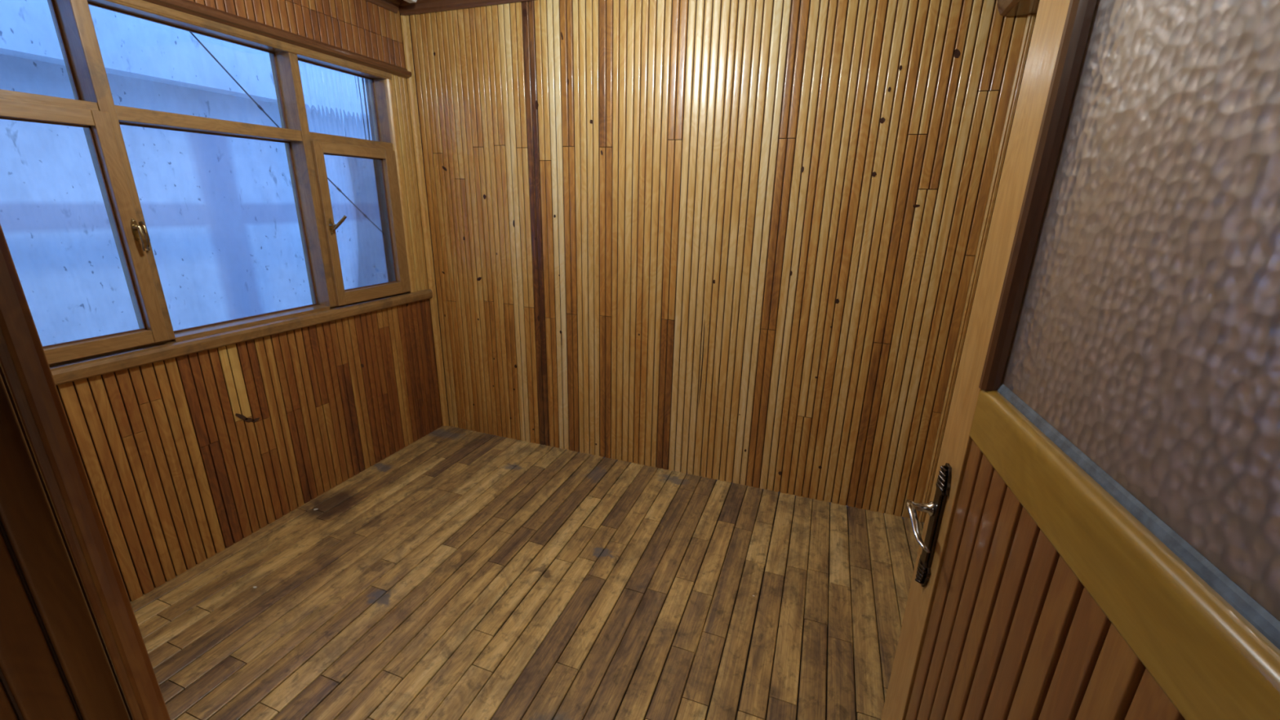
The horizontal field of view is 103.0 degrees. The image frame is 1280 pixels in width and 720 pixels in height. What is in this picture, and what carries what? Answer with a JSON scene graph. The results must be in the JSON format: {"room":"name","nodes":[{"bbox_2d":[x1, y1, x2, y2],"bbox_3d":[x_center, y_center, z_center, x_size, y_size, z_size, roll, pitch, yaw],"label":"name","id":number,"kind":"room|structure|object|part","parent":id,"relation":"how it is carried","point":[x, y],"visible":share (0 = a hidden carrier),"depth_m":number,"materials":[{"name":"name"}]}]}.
{"room":"empty wood-paneled room","nodes":[
{"label":"empty wood-paneled room","id":0,"kind":"room"},
{"bbox_2d":[0,365,133,719],"bbox_3d":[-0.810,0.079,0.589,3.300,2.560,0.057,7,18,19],"label":"wall","id":1,"kind":"structure","parent":0,"point":[1,370],"depth_m":0.60,"materials":[{"name":"brown wood"}]},
{"bbox_2d":[0,224,170,719],"bbox_3d":[-0.652,0.311,0.630,0.045,2.100,0.021,7,18,19],"label":"door frame","id":2,"kind":"structure","parent":1,"relation":"attached to","point":[24,362],"depth_m":0.57,"materials":[{"name":"brown wood"}]},
{"bbox_2d":[880,0,1279,719],"bbox_3d":[0.435,0.364,0.604,0.097,2.038,0.800,6,18,15],"label":"door","id":3,"kind":"structure","parent":1,"relation":"in","point":[1100,540],"depth_m":0.50,"materials":[{"name":"brown wood"}]},
{"bbox_3d":[0.490,0.284,0.884,0.047,0.038,0.120,7,18,19],"label":"lever","id":4,"kind":"part","parent":3,"relation":"part of","materials":[{"name":"silver metal"}]},
{"bbox_3d":[0.527,0.301,0.921,0.015,0.250,0.051,6,18,15],"label":"handle plate","id":5,"kind":"part","parent":3,"relation":"part of","materials":[{"name":"brown metal"}]},
{"bbox_3d":[0.449,0.706,0.687,0.034,1.040,0.606,6,18,15],"label":"slat panel","id":6,"kind":"part","parent":3,"relation":"part of","materials":[{"name":"brown wood"}]},
{"bbox_3d":[0.463,0.169,0.517,0.040,0.088,0.606,6,18,15],"label":"rail","id":7,"kind":"part","parent":3,"relation":"part of","materials":[{"name":"brown wood"}]},
{"bbox_3d":[0.473,-0.177,0.408,0.004,0.647,0.602,6,18,15],"label":"glass pane","id":8,"kind":"part","parent":3,"relation":"part of","materials":[{"name":"glass"}]},
{"bbox_2d":[12,0,442,618],"bbox_3d":[-1.867,-0.434,2.140,0.193,2.560,2.520,7,18,19],"label":"wall","id":9,"kind":"structure","parent":0,"point":[185,458],"depth_m":2.37,"materials":[{"name":"brown wood"}]},
{"bbox_2d":[0,0,410,373],"bbox_3d":[-1.742,-0.736,2.128,0.231,1.240,1.950,7,18,19],"label":"window","id":10,"kind":"structure","parent":9,"relation":"in","point":[326,108],"depth_m":2.33,"materials":[{"name":"brown wood"}]},
{"bbox_3d":[-1.940,-0.757,1.525,0.051,0.050,0.442,7,18,19],"label":"rail","id":11,"kind":"part","parent":10,"relation":"part of","materials":[{"name":"brown wood"}]},
{"bbox_3d":[-1.957,-0.032,1.753,0.051,0.050,0.442,7,18,19],"label":"rail","id":12,"kind":"part","parent":10,"relation":"part of","materials":[{"name":"brown wood"}]},
{"bbox_3d":[-1.817,-0.454,1.852,0.042,0.115,0.021,7,18,19],"label":"handle","id":13,"kind":"part","parent":10,"relation":"part of","materials":[{"name":"gold metal"}]},
{"bbox_3d":[-1.521,-0.680,2.568,0.093,0.098,0.027,2,17,1],"label":"handle","id":14,"kind":"part","parent":10,"relation":"part of","materials":[{"name":"gold metal"}]},
{"bbox_3d":[-1.583,-1.331,2.646,0.004,0.336,0.517,7,18,19],"label":"glass pane","id":15,"kind":"part","parent":10,"relation":"part of","materials":[{"name":"clear glass"}]},
{"bbox_3d":[-1.505,-1.095,2.667,0.051,0.050,0.386,7,18,19],"label":"rail","id":16,"kind":"part","parent":10,"relation":"part of","materials":[{"name":"brown wood"}]},
{"bbox_3d":[-1.524,-0.745,2.781,0.004,0.693,0.392,7,18,19],"label":"glass pane","id":17,"kind":"part","parent":10,"relation":"part of","materials":[{"name":"clear glass"}]},
{"bbox_3d":[-1.522,-0.384,2.891,0.051,0.066,0.386,7,18,19],"label":"rail","id":18,"kind":"part","parent":10,"relation":"part of","materials":[{"name":"brown wood"}]},
{"bbox_2d":[4,288,432,395],"bbox_3d":[-1.769,-0.109,2.246,0.048,0.058,2.358,7,18,19],"label":"sill","id":19,"kind":"structure","parent":9,"relation":"attached to","point":[64,373],"depth_m":2.12,"materials":[{"name":"brown wood"}]},
{"bbox_2d":[142,0,411,78],"bbox_3d":[-1.714,-1.328,1.896,0.038,0.050,2.278,7,18,19],"label":"trim","id":20,"kind":"structure","parent":9,"relation":"attached to","point":[188,6],"depth_m":2.21,"materials":[{"name":"brown wood"}]},
{"bbox_2d":[365,0,400,13],"bbox_3d":[-1.723,-1.617,1.748,0.044,0.062,2.325,7,18,19],"label":"trim","id":21,"kind":"structure","parent":9,"relation":"attached to","point":[393,6],"depth_m":2.74,"materials":[{"name":"brown wood"}]},
{"bbox_2d":[383,78,414,293],"bbox_3d":[-1.404,-0.985,2.988,0.023,1.182,0.036,7,18,19],"label":"trim","id":22,"kind":"structure","parent":9,"relation":"attached to","point":[388,90],"depth_m":2.93,"materials":[{"name":"brown wood"}]},
{"bbox_2d":[96,426,924,719],"bbox_3d":[-0.717,1.296,1.078,3.180,0.050,4.650,7,18,19],"label":"floor","id":23,"kind":"structure","parent":0,"point":[461,574],"depth_m":2.06,"materials":[{"name":"brown wood"}]},
{"bbox_2d":[408,0,1036,520],"bbox_3d":[0.076,-0.583,2.755,3.070,2.560,0.061,7,18,19],"label":"wall","id":24,"kind":"structure","parent":0,"point":[729,241],"depth_m":2.60,"materials":[{"name":"brown wood"}]},
{"bbox_2d":[400,15,449,426],"bbox_3d":[-1.337,-0.726,3.210,0.044,2.498,0.018,7,18,19],"label":"trim","id":25,"kind":"structure","parent":24,"relation":"attached to","point":[405,22],"depth_m":3.15,"materials":[{"name":"brown wood"}]},
{"bbox_2d":[398,0,534,15],"bbox_3d":[0.085,-1.760,2.333,3.030,0.062,0.044,7,18,19],"label":"trim","id":26,"kind":"structure","parent":24,"relation":"attached to","point":[420,6],"depth_m":2.73,"materials":[{"name":"brown wood"}]},
{"bbox_2d":[918,13,1035,522],"bbox_3d":[1.473,-0.265,2.278,0.026,2.300,0.018,7,18,19],"label":"trim","id":27,"kind":"structure","parent":24,"relation":"attached to","point":[1030,19],"depth_m":2.20,"materials":[{"name":"brown wood"}]},
{"bbox_3d":[-0.726,-1.206,0.315,3.320,0.061,4.650,7,18,19],"label":"ceiling","id":28,"kind":"structure","parent":0,"visible":0},
{"bbox_2d":[404,0,417,3],"bbox_3d":[-1.374,-1.744,2.163,0.066,0.056,1.100,7,18,19],"label":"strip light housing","id":29,"kind":"object","parent":28,"relation":"attached to","point":[407,1],"visible":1,"depth_m":2.64,"materials":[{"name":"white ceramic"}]},
{"bbox_3d":[1.110,-0.048,1.132,0.073,2.560,2.500,7,18,19],"label":"wall","id":30,"kind":"structure","parent":0,"visible":0},
{"bbox_2d":[997,0,1039,16],"bbox_3d":[1.034,-1.144,0.859,0.150,0.300,2.360,7,18,19],"label":"trim","id":31,"kind":"structure","parent":30,"relation":"attached to","point":[1006,7],"depth_m":1.89,"materials":[{"name":"brown wood"}]},
{"label":"outside","id":32,"kind":"structure","parent":0,"visible":0},
{"bbox_2d":[189,31,353,204],"bbox_3d":[-2.243,-1.342,3.832,0.026,2.666,2.806,8,19,19],"label":"cable","id":33,"kind":"object","parent":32,"point":[259,106],"visible":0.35,"depth_m":3.15,"materials":[{"name":"black"}]},
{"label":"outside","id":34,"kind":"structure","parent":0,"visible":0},
{"bbox_2d":[0,0,356,346],"bbox_3d":[-2.960,-0.514,3.914,0.400,5.600,10.000,7,18,19],"label":"wall","id":35,"kind":"structure","parent":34,"point":[220,213],"depth_m":3.21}
]}

